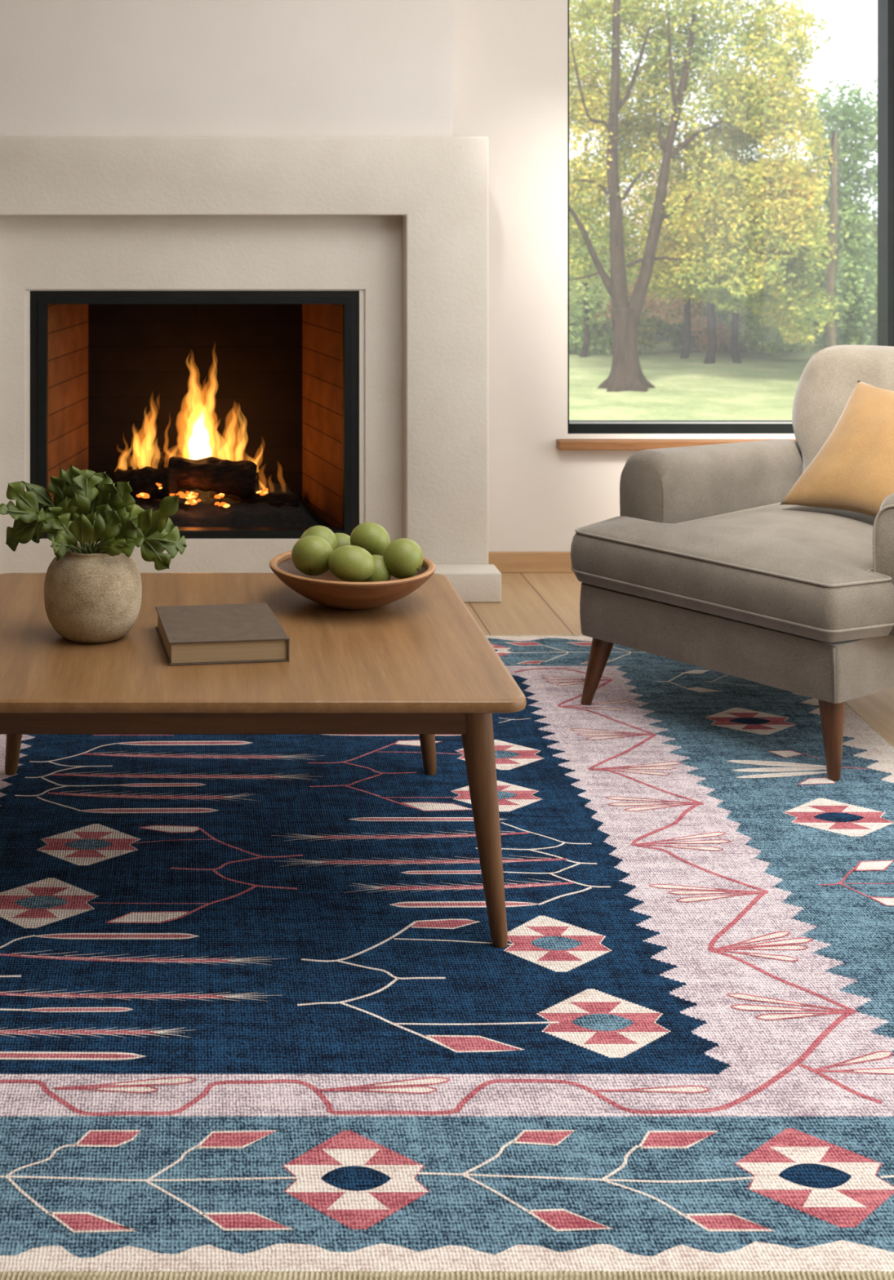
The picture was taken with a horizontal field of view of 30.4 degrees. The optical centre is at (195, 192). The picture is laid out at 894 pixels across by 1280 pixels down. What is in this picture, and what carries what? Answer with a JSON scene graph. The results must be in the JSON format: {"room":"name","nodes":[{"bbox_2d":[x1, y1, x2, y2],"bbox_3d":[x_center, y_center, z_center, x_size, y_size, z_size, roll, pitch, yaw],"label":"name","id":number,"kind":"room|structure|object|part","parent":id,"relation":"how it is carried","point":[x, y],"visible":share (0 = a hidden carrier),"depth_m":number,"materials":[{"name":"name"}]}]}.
{"room":"living room","nodes":[
{"label":"living room","id":0,"kind":"room"},
{"bbox_2d":[0,0,452,136],"bbox_3d":[-0.196,-0.838,5.176,2.009,1.323,0.242,0,0,0],"label":"wall","id":1,"kind":"structure","parent":0,"point":[68,68],"depth_m":5.05,"materials":[{"name":"white paint"}]},
{"bbox_2d":[452,0,795,551],"bbox_3d":[0.250,-0.125,5.377,5.700,2.750,0.160,0,0,0],"label":"wall","id":2,"kind":"structure","parent":0,"point":[509,57],"depth_m":5.30,"materials":[{"name":"white paint"}]},
{"bbox_2d":[488,551,573,573],"bbox_3d":[2.015,1.216,5.291,2.170,0.068,0.012,0,0,0],"label":"baseboard","id":3,"kind":"structure","parent":2,"relation":"attached to","point":[504,562],"depth_m":5.28,"materials":[{"name":"brown wood"}]},
{"bbox_2d":[555,439,795,449],"bbox_3d":[1.869,0.826,5.274,1.361,0.030,0.047,0,0,0],"label":"trim","id":4,"kind":"structure","parent":2,"relation":"attached to","point":[561,444],"depth_m":5.25,"materials":[{"name":"brown wood"}]},
{"bbox_2d":[567,0,893,433],"bbox_3d":[1.814,-0.203,5.340,1.172,1.994,0.085,0,0,0],"label":"window","id":5,"kind":"structure","parent":2,"relation":"in","point":[885,7],"depth_m":5.30,"materials":[{"name":"metal"}]},
{"bbox_2d":[463,573,893,746],"bbox_3d":[0.250,1.300,1.849,6.020,0.100,7.217,0,0,0],"label":"floor","id":6,"kind":"structure","parent":0,"point":[531,603],"depth_m":4.77,"materials":[{"name":"brown wood"}]},
{"bbox_2d":[0,136,501,602],"bbox_3d":[0.000,0.537,5.329,1.868,1.427,0.862,0,0,0],"label":"fireplace","id":7,"kind":"object","parent":6,"relation":"on","point":[310,311],"visible":0.72,"depth_m":5.11,"materials":[{"name":"paint"}]},
{"bbox_3d":[-0.003,0.706,5.141,1.049,0.790,0.047,0,0,0],"label":"metal frame","id":8,"kind":"part","parent":7,"relation":"part of","materials":[{"name":"black metal"}]},
{"bbox_3d":[-0.001,0.705,5.141,1.081,0.798,0.058,0,0,0],"label":"opening trim","id":9,"kind":"part","parent":7,"relation":"part of","materials":[{"name":"paint"}]},
{"bbox_3d":[0.000,0.660,5.133,1.315,1.180,0.055,0,0,0],"label":"recessed panel","id":10,"kind":"part","parent":7,"relation":"part of","materials":[{"name":"paint"}]},
{"bbox_2d":[125,482,319,527],"bbox_3d":[0.000,1.050,5.420,0.860,0.098,0.460,0,0,0],"label":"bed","id":11,"kind":"object","parent":7,"relation":"on","point":[204,513],"visible":0.34,"depth_m":5.25,"materials":[{"name":"black"}]},
{"bbox_2d":[111,466,178,500],"bbox_3d":[-0.165,0.967,5.345,0.213,0.119,0.110,0,0,22],"label":"log","id":12,"kind":"object","parent":11,"relation":"on","point":[144,480],"visible":0.76,"depth_m":5.30,"materials":[{"name":"brown wood"}]},
{"bbox_2d":[146,444,191,468],"bbox_3d":[-0.087,0.922,5.472,0.159,0.131,0.107,0,0,-14],"label":"log","id":13,"kind":"object","parent":11,"relation":"on","point":[158,458],"visible":0.39,"depth_m":5.43,"materials":[{"name":"brown wood"}]},
{"bbox_2d":[136,483,267,507],"bbox_3d":[0.022,0.994,5.289,0.435,0.082,0.041,0,0,0],"label":"embers","id":14,"kind":"object","parent":11,"relation":"on","point":[192,495],"visible":0.99,"depth_m":5.28},
{"bbox_2d":[168,456,257,499],"bbox_3d":[0.056,0.950,5.344,0.302,0.142,0.131,0,0,0],"label":"log","id":15,"kind":"object","parent":11,"relation":"on","point":[226,477],"visible":0.97,"depth_m":5.30,"materials":[{"name":"brown wood"}]},
{"bbox_2d":[209,491,299,507],"bbox_3d":[0.197,1.034,5.389,0.305,0.066,0.065,0,0,23],"label":"log","id":16,"kind":"object","parent":11,"relation":"on","point":[273,500],"visible":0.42,"depth_m":5.35,"materials":[{"name":"brown wood"}]},
{"bbox_2d":[0,635,893,1279],"bbox_3d":[0.216,1.244,3.174,2.805,0.010,2.686,0,0,0],"label":"area rug","id":17,"kind":"object","parent":6,"relation":"on","point":[262,1017],"visible":0.93,"depth_m":2.47,"materials":[{"name":"blue fabric"}]},
{"bbox_2d":[0,573,526,948],"bbox_3d":[0.053,1.032,3.045,0.980,0.418,0.884,0,0,0],"label":"coffee table","id":18,"kind":"object","parent":17,"relation":"on","point":[420,663],"visible":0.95,"depth_m":2.74,"materials":[{"name":"brown wood"}]},
{"bbox_3d":[-0.370,1.043,3.414,0.086,0.397,0.058,0,0,16],"label":"leg","id":19,"kind":"part","parent":18,"relation":"part of","materials":[{"name":"brown wood"}]},
{"bbox_2d":[44,542,142,643],"bbox_3d":[-0.190,0.740,2.985,0.181,0.165,0.181,0,0,0],"label":"vase","id":20,"kind":"object","parent":18,"relation":"on","point":[95,597],"visible":0.8,"depth_m":2.92,"materials":[{"name":"beige ceramic"}]},
{"bbox_2d":[0,463,186,570],"bbox_3d":[-0.190,0.615,2.970,0.348,0.216,0.158,0,0,0],"label":"foliage","id":21,"kind":"object","parent":20,"relation":"in","point":[92,509],"visible":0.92,"depth_m":2.96,"materials":[{"name":"green plant"}]},
{"bbox_3d":[-0.279,0.653,2.971,0.140,0.141,0.015,0,0,-13],"label":"stem","id":22,"kind":"part","parent":21,"relation":"part of","materials":[{"name":"green plant"}]},
{"bbox_3d":[-0.273,0.662,2.970,0.130,0.123,0.014,0,0,-3],"label":"stem","id":23,"kind":"part","parent":21,"relation":"part of","materials":[{"name":"green plant"}]},
{"bbox_3d":[-0.272,0.638,2.984,0.124,0.172,0.009,0,0,-3],"label":"stem","id":24,"kind":"part","parent":21,"relation":"part of","materials":[{"name":"green plant"}]},
{"bbox_3d":[-0.250,0.664,2.962,0.091,0.120,0.008,0,0,-14],"label":"stem","id":25,"kind":"part","parent":21,"relation":"part of","materials":[{"name":"green plant"}]},
{"bbox_3d":[-0.256,0.636,3.005,0.103,0.176,0.023,0,0,0],"label":"stem","id":26,"kind":"part","parent":21,"relation":"part of","materials":[{"name":"green plant"}]},
{"bbox_3d":[-0.224,0.680,2.937,0.056,0.087,0.059,0,0,0],"label":"stem","id":27,"kind":"part","parent":21,"relation":"part of","materials":[{"name":"green plant"}]},
{"bbox_3d":[-0.220,0.664,2.958,0.052,0.118,0.031,0,0,0],"label":"stem","id":28,"kind":"part","parent":21,"relation":"part of","materials":[{"name":"green plant"}]},
{"bbox_3d":[-0.211,0.626,3.006,0.038,0.195,0.013,0,0,21],"label":"stem","id":29,"kind":"part","parent":21,"relation":"part of","materials":[{"name":"green plant"}]},
{"bbox_3d":[-0.202,0.659,2.933,0.009,0.129,0.068,0,0,11],"label":"stem","id":30,"kind":"part","parent":21,"relation":"part of","materials":[{"name":"green plant"}]},
{"bbox_3d":[-0.199,0.627,2.986,0.016,0.192,0.009,0,0,35],"label":"stem","id":31,"kind":"part","parent":21,"relation":"part of","materials":[{"name":"green plant"}]},
{"bbox_3d":[-0.191,0.659,2.940,0.010,0.130,0.051,0,0,-7],"label":"stem","id":32,"kind":"part","parent":21,"relation":"part of","materials":[{"name":"green plant"}]},
{"bbox_3d":[-0.188,0.632,2.998,0.020,0.183,0.017,0,0,0],"label":"stem","id":33,"kind":"part","parent":21,"relation":"part of","materials":[{"name":"green plant"}]},
{"bbox_3d":[-0.174,0.659,2.947,0.017,0.129,0.050,0,0,-45],"label":"stem","id":34,"kind":"part","parent":21,"relation":"part of","materials":[{"name":"green plant"}]},
{"bbox_3d":[-0.161,0.680,2.930,0.012,0.087,0.086,0,0,-39],"label":"stem","id":35,"kind":"part","parent":21,"relation":"part of","materials":[{"name":"green plant"}]},
{"bbox_3d":[-0.151,0.677,2.950,0.078,0.092,0.046,0,0,0],"label":"stem","id":36,"kind":"part","parent":21,"relation":"part of","materials":[{"name":"green plant"}]},
{"bbox_3d":[-0.103,0.679,2.961,0.138,0.090,0.012,0,0,9],"label":"stem","id":37,"kind":"part","parent":21,"relation":"part of","materials":[{"name":"green plant"}]},
{"bbox_3d":[-0.107,0.648,2.972,0.130,0.152,0.015,0,0,14],"label":"stem","id":38,"kind":"part","parent":21,"relation":"part of","materials":[{"name":"green plant"}]},
{"bbox_3d":[-0.117,0.677,2.952,0.117,0.094,0.007,0,0,18],"label":"stem","id":39,"kind":"part","parent":21,"relation":"part of","materials":[{"name":"green plant"}]},
{"bbox_2d":[155,603,289,666],"bbox_3d":[0.045,0.802,2.930,0.213,0.041,0.245,0,0,-7],"label":"book","id":40,"kind":"object","parent":18,"relation":"on","point":[251,633],"visible":1,"depth_m":2.84,"materials":[{"name":"grey paper"}]},
{"bbox_2d":[269,550,435,609],"bbox_3d":[0.314,0.782,3.220,0.331,0.082,0.331,0,0,9],"label":"bowl","id":41,"kind":"object","parent":18,"relation":"on","point":[326,588],"visible":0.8,"depth_m":3.11,"materials":[{"name":"brown wood"}]},
{"bbox_2d":[291,535,333,576],"bbox_3d":[0.231,0.713,3.160,0.084,0.080,0.080,0,0,24],"label":"apple","id":42,"kind":"object","parent":41,"relation":"in","point":[310,554],"visible":0.94,"depth_m":3.13,"materials":[{"name":"green food"}]},
{"bbox_2d":[300,525,337,550],"bbox_3d":[0.247,0.710,3.243,0.078,0.076,0.079,0,0,21],"label":"apple","id":43,"kind":"object","parent":41,"relation":"in","point":[324,532],"visible":0.41,"depth_m":3.22,"materials":[{"name":"green food"}]},
{"bbox_2d":[333,533,351,548],"bbox_3d":[0.300,0.739,3.335,0.072,0.067,0.071,0,0,27],"label":"apple","id":44,"kind":"object","parent":41,"relation":"on","point":[342,539],"visible":0.29,"depth_m":3.31,"materials":[{"name":"green food"}]},
{"bbox_2d":[327,545,375,582],"bbox_3d":[0.303,0.722,3.118,0.090,0.074,0.082,0,0,24],"label":"apple","id":45,"kind":"object","parent":41,"relation":"in","point":[351,563],"visible":0.98,"depth_m":3.09,"materials":[{"name":"green food"}]},
{"bbox_2d":[350,522,390,555],"bbox_3d":[0.355,0.706,3.262,0.082,0.076,0.080,0,0,23],"label":"apple","id":46,"kind":"object","parent":41,"relation":"in","point":[372,537],"visible":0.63,"depth_m":3.23,"materials":[{"name":"green food"}]},
{"bbox_2d":[359,555,391,582],"bbox_3d":[0.354,0.751,3.178,0.070,0.069,0.069,0,0,25],"label":"apple","id":47,"kind":"object","parent":41,"relation":"in","point":[381,573],"visible":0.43,"depth_m":3.15,"materials":[{"name":"green food"}]},
{"bbox_2d":[383,537,422,578],"bbox_3d":[0.410,0.721,3.170,0.078,0.079,0.080,0,0,27],"label":"apple","id":48,"kind":"object","parent":41,"relation":"on","point":[402,557],"visible":0.99,"depth_m":3.14,"materials":[{"name":"green food"}]},
{"bbox_3d":[0.478,1.043,3.414,0.086,0.397,0.058,0,0,-16],"label":"leg","id":49,"kind":"part","parent":18,"relation":"part of","materials":[{"name":"brown wood"}]},
{"bbox_3d":[0.478,1.043,2.676,0.086,0.397,0.058,0,0,16],"label":"leg","id":50,"kind":"part","parent":18,"relation":"part of","materials":[{"name":"brown wood"}]},
{"bbox_2d":[570,344,893,781],"bbox_3d":[1.550,0.825,3.922,1.035,0.834,0.880,0,0,-37],"label":"armchair","id":51,"kind":"object","parent":17,"relation":"on","point":[703,564],"visible":0.93,"depth_m":3.72,"materials":[{"name":"grey fabric"}]},
{"bbox_3d":[0.983,1.158,3.914,0.087,0.168,0.056,0,0,11],"label":"leg","id":52,"kind":"part","parent":51,"relation":"part of","materials":[{"name":"brown wood"}]},
{"bbox_3d":[1.385,0.804,4.255,0.656,0.298,0.152,0,0,-37],"label":"arm","id":53,"kind":"part","parent":51,"relation":"part of","materials":[{"name":"grey fabric"}]},
{"bbox_2d":[570,504,893,642],"bbox_3d":[1.442,0.868,3.888,0.824,0.161,0.795,0,0,-37],"label":"seat cushion","id":54,"kind":"object","parent":51,"relation":"on","point":[788,572],"depth_m":3.65,"materials":[{"name":"grey fabric"}]},
{"bbox_3d":[1.500,1.014,3.927,0.911,0.125,0.796,0,0,-37],"label":"seat","id":55,"kind":"part","parent":51,"relation":"part of","materials":[{"name":"grey fabric"}]},
{"bbox_3d":[1.357,1.158,3.428,0.063,0.168,0.059,0,0,-37],"label":"leg","id":56,"kind":"part","parent":51,"relation":"part of","materials":[{"name":"brown wood"}]},
{"bbox_2d":[780,380,893,517],"bbox_3d":[1.686,0.634,3.913,0.282,0.299,0.412,0,0,-28],"label":"throw pillow","id":57,"kind":"object","parent":51,"relation":"on","point":[853,471],"visible":0.94,"depth_m":3.92,"materials":[{"name":"yellow fabric"}]},
{"bbox_3d":[1.849,0.660,4.179,0.247,0.504,0.621,0,0,-37],"label":"backrest","id":58,"kind":"part","parent":51,"relation":"part of","materials":[{"name":"grey fabric"}]},
{"bbox_3d":[1.803,0.800,3.659,0.720,0.306,0.154,0,0,-37],"label":"arm","id":59,"kind":"part","parent":51,"relation":"part of","materials":[{"name":"grey fabric"}]},
{"label":"outside","id":60,"kind":"structure","parent":0,"visible":0},
{"bbox_2d":[568,264,874,420],"bbox_3d":[18.000,3.000,37.900,60.000,0.095,64.000,0,0,0],"label":"lawn","id":61,"kind":"structure","parent":60,"point":[762,387],"depth_m":24.74,"materials":[{"name":"green plant"}]},
{"bbox_2d":[568,306,578,337],"bbox_3d":[6.950,2.525,30.648,0.977,0.903,1.152,0,0,33],"label":"bush","id":62,"kind":"object","parent":61,"relation":"on","point":[575,316],"visible":0.06,"depth_m":30.39,"materials":[{"name":"green plant"}]},
{"bbox_2d":[568,240,595,308],"bbox_3d":[7.312,1.882,32.526,1.648,2.510,2.203,0,0,0],"label":"tree","id":63,"kind":"object","parent":61,"relation":"on","point":[579,298],"visible":0.02,"depth_m":32.15,"materials":[{"name":"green plant"}]},
{"bbox_2d":[569,299,608,346],"bbox_3d":[7.474,2.510,30.861,0.948,1.169,1.186,0,0,21],"label":"bush","id":64,"kind":"object","parent":61,"relation":"on","point":[581,303],"visible":0.15,"depth_m":30.55,"materials":[{"name":"green plant"}]},
{"bbox_2d":[591,299,613,348],"bbox_3d":[7.987,2.576,30.741,1.011,1.224,1.156,0,0,0],"label":"bush","id":65,"kind":"object","parent":61,"relation":"on","point":[609,305],"visible":0.12,"depth_m":30.54,"materials":[{"name":"green plant"}]},
{"bbox_2d":[568,137,641,357],"bbox_3d":[7.063,1.051,29.981,2.565,4.105,3.583,0,0,-21],"label":"tree","id":66,"kind":"object","parent":61,"relation":"on","point":[583,340],"visible":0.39,"depth_m":29.70,"materials":[{"name":"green plant"}]},
{"bbox_2d":[579,225,644,333],"bbox_3d":[8.292,1.796,32.234,1.509,2.976,2.018,0,0,0],"label":"tree","id":67,"kind":"object","parent":61,"relation":"on","point":[606,265],"visible":0.03,"depth_m":31.90,"materials":[{"name":"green plant"}]},
{"bbox_2d":[608,309,662,355],"bbox_3d":[8.268,2.647,30.093,1.022,0.950,1.091,0,0,0],"label":"bush","id":68,"kind":"object","parent":61,"relation":"on","point":[643,334],"visible":0.5,"depth_m":29.86,"materials":[{"name":"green plant"}]},
{"bbox_2d":[596,253,675,337],"bbox_3d":[9.123,2.075,32.897,1.848,2.224,2.036,0,0,0],"label":"tree","id":69,"kind":"object","parent":61,"relation":"on","point":[660,333],"visible":0.04,"depth_m":32.59,"materials":[{"name":"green plant"}]},
{"bbox_2d":[641,302,683,349],"bbox_3d":[8.944,2.558,30.892,0.861,1.018,1.150,0,0,-19],"label":"bush","id":70,"kind":"object","parent":61,"relation":"on","point":[668,339],"visible":0.46,"depth_m":30.62,"materials":[{"name":"green plant"}]},
{"bbox_2d":[600,160,734,358],"bbox_3d":[8.972,1.033,30.015,2.739,4.071,3.670,0,0,-4],"label":"tree","id":71,"kind":"object","parent":61,"relation":"on","point":[689,313],"visible":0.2,"depth_m":29.47,"materials":[{"name":"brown plant"}]},
{"bbox_2d":[643,217,704,337],"bbox_3d":[9.910,1.706,33.212,1.571,2.889,2.064,0,0,0],"label":"tree","id":72,"kind":"object","parent":61,"relation":"on","point":[668,304],"visible":0.02,"depth_m":32.86,"materials":[{"name":"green plant"}]},
{"bbox_2d":[664,320,707,351],"bbox_3d":[9.473,2.756,30.874,0.868,0.697,1.215,0,0,0],"label":"bush","id":73,"kind":"object","parent":61,"relation":"on","point":[681,334],"visible":0.34,"depth_m":30.63,"materials":[{"name":"green plant"}]},
{"bbox_2d":[568,0,841,391],"bbox_3d":[7.508,-0.847,25.401,4.897,7.852,2.823,0,0,15],"label":"tree","id":74,"kind":"object","parent":61,"relation":"on","point":[765,195],"visible":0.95,"depth_m":24.67,"materials":[{"name":"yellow plant"}]},
{"bbox_2d":[690,314,739,351],"bbox_3d":[9.801,2.711,30.495,0.985,0.881,1.157,0,0,0],"label":"bush","id":75,"kind":"object","parent":61,"relation":"on","point":[703,337],"visible":0.58,"depth_m":30.30,"materials":[{"name":"green plant"}]},
{"bbox_2d":[664,132,781,364],"bbox_3d":[9.650,0.947,29.516,2.385,4.246,3.669,0,0,0],"label":"tree","id":76,"kind":"object","parent":61,"relation":"on","point":[709,309],"visible":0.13,"depth_m":28.25,"materials":[{"name":"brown plant"}]},
{"bbox_2d":[716,311,752,350],"bbox_3d":[10.334,2.630,30.564,1.089,0.992,0.980,0,0,-43],"label":"bush","id":77,"kind":"object","parent":61,"relation":"on","point":[727,347],"visible":0.16,"depth_m":30.34,"materials":[{"name":"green plant"}]},
{"bbox_2d":[737,324,783,353],"bbox_3d":[10.586,2.675,30.082,0.995,0.813,1.100,0,0,-31],"label":"bush","id":78,"kind":"object","parent":61,"relation":"on","point":[755,346],"visible":0.18,"depth_m":30.03,"materials":[{"name":"green plant"}]},
{"bbox_2d":[704,140,827,363],"bbox_3d":[10.427,1.033,29.427,2.419,4.069,3.736,0,0,12],"label":"tree","id":79,"kind":"object","parent":61,"relation":"on","point":[752,325],"visible":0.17,"depth_m":28.86,"materials":[{"name":"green plant"}]},
{"bbox_3d":[10.353,1.409,29.450,2.483,3.134,3.762,0,0,0],"label":"crown","id":80,"kind":"part","parent":79,"relation":"part of","materials":[{"name":"green plant"}]},
{"bbox_2d":[782,325,806,351],"bbox_3d":[11.170,2.539,30.379,1.064,1.088,0.981,0,0,-43],"label":"bush","id":81,"kind":"object","parent":61,"relation":"on","point":[793,349],"visible":0.02,"depth_m":30.24,"materials":[{"name":"green plant"}]},
{"bbox_2d":[802,323,826,350],"bbox_3d":[11.765,2.722,30.762,0.982,0.754,1.131,0,0,25],"label":"bush","id":82,"kind":"object","parent":61,"relation":"on","point":[811,323],"visible":0.03,"depth_m":30.62,"materials":[{"name":"green plant"}]},
{"bbox_2d":[796,73,877,350],"bbox_3d":[11.034,0.513,26.779,2.283,5.079,2.646,0,0,14],"label":"tree","id":83,"kind":"object","parent":61,"relation":"on","point":[852,324],"visible":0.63,"depth_m":26.23,"materials":[{"name":"green plant"}]},
{"bbox_2d":[822,217,877,342],"bbox_3d":[13.045,1.740,32.038,1.669,2.793,2.054,0,0,0],"label":"tree","id":84,"kind":"object","parent":61,"relation":"on","point":[868,218],"visible":0.02,"depth_m":31.38,"materials":[{"name":"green plant"}]},
{"bbox_2d":[837,218,877,343],"bbox_3d":[13.496,1.800,31.874,1.476,2.850,1.983,0,0,-11],"label":"tree","id":85,"kind":"object","parent":61,"relation":"on","point":[867,219],"visible":0.02,"depth_m":31.44,"materials":[{"name":"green plant"}]}
]}

